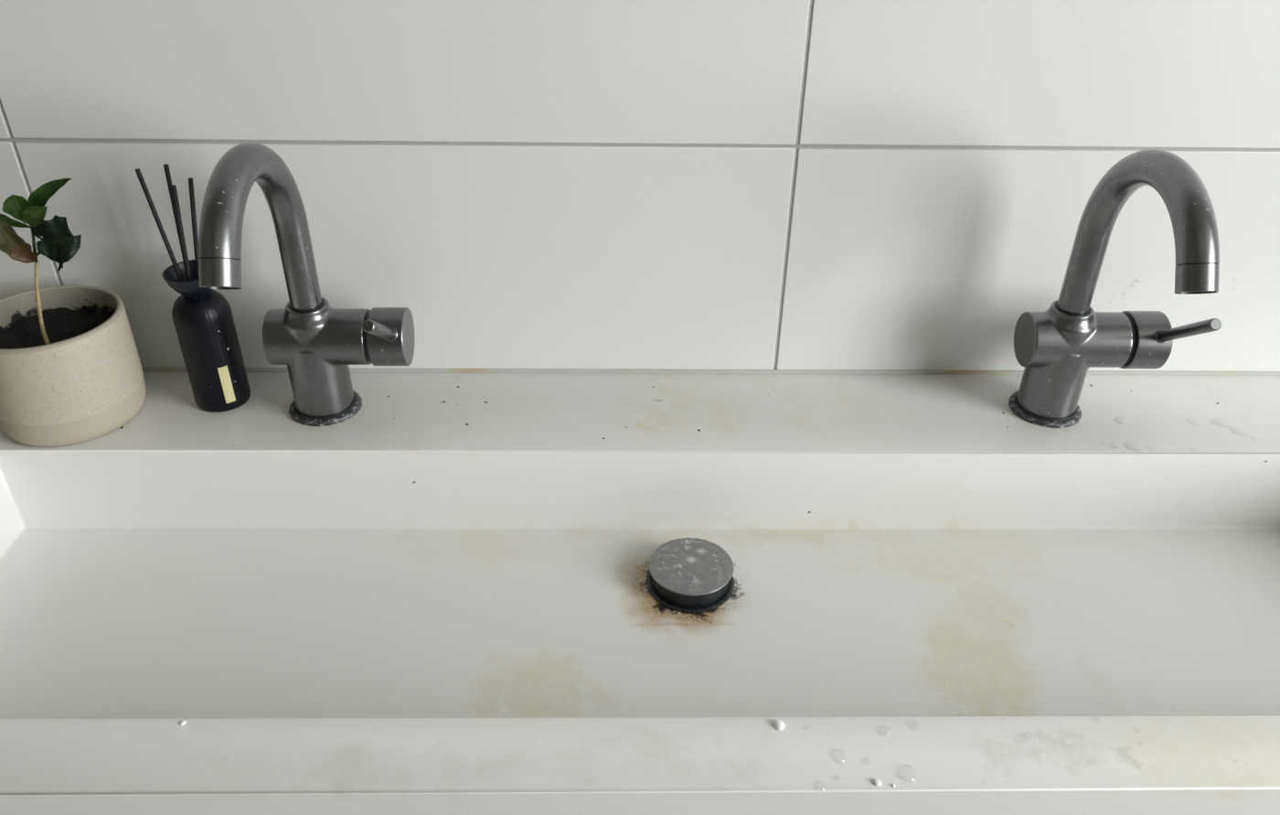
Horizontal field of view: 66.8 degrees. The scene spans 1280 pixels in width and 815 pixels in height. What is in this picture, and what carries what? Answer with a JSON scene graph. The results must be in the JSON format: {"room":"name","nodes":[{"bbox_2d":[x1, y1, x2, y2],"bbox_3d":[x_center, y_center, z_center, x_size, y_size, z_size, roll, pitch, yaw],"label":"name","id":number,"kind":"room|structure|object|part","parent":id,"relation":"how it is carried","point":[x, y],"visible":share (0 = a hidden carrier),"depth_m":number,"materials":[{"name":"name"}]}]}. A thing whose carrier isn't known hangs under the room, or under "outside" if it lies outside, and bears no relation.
{"room":"bathroom","nodes":[
{"label":"bathroom","id":0,"kind":"room"},
{"bbox_2d":[161,259,212,298],"bbox_3d":[-0.346,-0.097,0.752,0.041,0.021,0.041,0,33,-1],"label":"bottle neck","id":1,"kind":"object","parent":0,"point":[191,289],"depth_m":0.75,"materials":[{"name":"black"}]},
{"bbox_2d":[0,0,1279,371],"bbox_3d":[0.523,-0.383,0.695,3.420,2.500,0.090,0,33,-1],"label":"wall","id":2,"kind":"structure","parent":0,"point":[540,184],"depth_m":0.75,"materials":[{"name":"grey tile"}]},
{"bbox_2d":[0,371,1279,814],"bbox_3d":[0.056,0.130,0.709,1.232,0.112,0.424,0,33,-1],"label":"washbasin","id":3,"kind":"object","parent":2,"relation":"attached to","point":[330,630],"visible":1,"depth_m":0.72,"materials":[{"name":"white ceramic"}]},
{"bbox_2d":[0,178,145,446],"bbox_3d":[-0.456,-0.078,0.735,0.111,0.197,0.111,0,33,-1],"label":"potted plant","id":4,"kind":"object","parent":3,"relation":"on","point":[71,372],"visible":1,"depth_m":0.73,"materials":[{"name":"green plant"}]},
{"bbox_3d":[-0.447,-0.125,0.716,0.011,0.039,0.002,0,33,-1],"label":"stem","id":5,"kind":"part","parent":4,"relation":"part of","materials":[{"name":"plant"}]},
{"bbox_3d":[-0.459,-0.080,0.745,0.016,0.070,0.003,0,33,-1],"label":"stem","id":6,"kind":"part","parent":4,"relation":"part of","materials":[{"name":"beige plant"}]},
{"bbox_3d":[-0.456,-0.043,0.757,0.111,0.065,0.111,0,33,-1],"label":"pot","id":7,"kind":"part","parent":4,"relation":"part of","materials":[{"name":"ceramic"}]},
{"bbox_2d":[161,259,250,412],"bbox_3d":[-0.346,-0.056,0.778,0.043,0.118,0.043,0,33,-1],"label":"reed diffuser","id":8,"kind":"object","parent":3,"relation":"on","point":[203,320],"visible":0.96,"depth_m":0.76,"materials":[{"name":"black glass"}]},
{"bbox_2d":[134,168,183,280],"bbox_3d":[-0.360,-0.134,0.729,0.018,0.091,0.003,11,34,16],"label":"stick","id":9,"kind":"object","parent":8,"relation":"in","point":[137,170],"visible":0.91,"depth_m":0.73,"materials":[{"name":"black wood"}]},
{"bbox_2d":[163,163,191,278],"bbox_3d":[-0.347,-0.137,0.730,0.008,0.094,0.004,-16,36,-25],"label":"stick","id":10,"kind":"object","parent":8,"relation":"in","point":[165,166],"visible":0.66,"depth_m":0.71,"materials":[{"name":"black wood"}]},
{"bbox_2d":[170,184,191,280],"bbox_3d":[-0.344,-0.127,0.728,0.010,0.081,0.004,0,33,-1],"label":"stick","id":11,"kind":"object","parent":8,"relation":"in","point":[174,186],"visible":1,"depth_m":0.72,"materials":[{"name":"black wood"}]},
{"bbox_2d":[188,177,199,278],"bbox_3d":[-0.336,-0.132,0.732,0.016,0.085,0.003,-2,33,-5],"label":"stick","id":12,"kind":"object","parent":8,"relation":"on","point":[190,179],"visible":0.75,"depth_m":0.73,"materials":[{"name":"black wood"}]},
{"bbox_2d":[198,142,414,426],"bbox_3d":[-0.235,-0.068,0.686,0.107,0.239,0.181,0,33,-1],"label":"tap","id":13,"kind":"object","parent":3,"relation":"on","point":[317,342],"visible":1,"depth_m":0.74,"materials":[{"name":"metal"}]},
{"bbox_3d":[-0.256,-0.103,0.658,0.024,0.151,0.156,0,33,-2],"label":"spout","id":14,"kind":"part","parent":13,"relation":"part of","materials":[{"name":"grey metal"}]},
{"bbox_3d":[-0.191,-0.056,0.713,0.009,0.047,0.066,0,33,-2],"label":"lever","id":15,"kind":"part","parent":13,"relation":"part of","materials":[{"name":"grey metal"}]},
{"bbox_3d":[-0.197,-0.056,0.768,0.027,0.046,0.046,0,33,-2],"label":"handle","id":16,"kind":"part","parent":13,"relation":"part of","materials":[{"name":"grey metal"}]},
{"bbox_2d":[646,537,734,612],"bbox_3d":[0.038,0.125,0.736,0.067,0.019,0.067,0,33,-1],"label":"plug","id":17,"kind":"object","parent":3,"relation":"in","point":[685,574],"visible":1,"depth_m":0.72,"materials":[{"name":"metal"}]},
{"bbox_2d":[771,718,784,730],"bbox_3d":[0.076,0.174,0.534,0.007,0.002,0.007,0,33,-1],"label":"toothpaste blob","id":18,"kind":"object","parent":3,"relation":"on","point":[778,724],"visible":1,"depth_m":0.53,"materials":[{"name":"white"}]},
{"bbox_2d":[872,778,881,786],"bbox_3d":[0.123,0.194,0.504,0.005,0.002,0.004,10,34,14],"label":"toothpaste blob","id":19,"kind":"object","parent":3,"relation":"on","point":[876,782],"visible":1,"depth_m":0.50,"materials":[{"name":"white"}]},
{"bbox_2d":[1008,149,1221,427],"bbox_3d":[0.363,-0.066,0.697,0.107,0.239,0.181,0,33,-1],"label":"tap","id":20,"kind":"object","parent":3,"relation":"on","point":[1056,346],"visible":1,"depth_m":0.75,"materials":[{"name":"metal"}]},
{"bbox_3d":[0.342,-0.101,0.669,0.024,0.151,0.156,0,33,-1],"label":"spout","id":21,"kind":"part","parent":20,"relation":"part of","materials":[{"name":"grey metal"}]},
{"bbox_3d":[0.401,-0.054,0.779,0.027,0.046,0.046,0,33,-1],"label":"handle","id":22,"kind":"part","parent":20,"relation":"part of","materials":[{"name":"grey metal"}]},
{"bbox_3d":[0.407,-0.057,0.724,0.009,0.049,0.064,0,33,-1],"label":"lever","id":23,"kind":"part","parent":20,"relation":"part of","materials":[{"name":"grey metal"}]},
{"bbox_2d":[142,367,1279,374],"bbox_3d":[0.053,-0.032,0.857,1.230,0.004,0.004,0,33,-1],"label":"trim","id":24,"kind":"structure","parent":2,"relation":"attached to","point":[248,369],"depth_m":0.86,"materials":[{"name":"plastic"}]}
]}

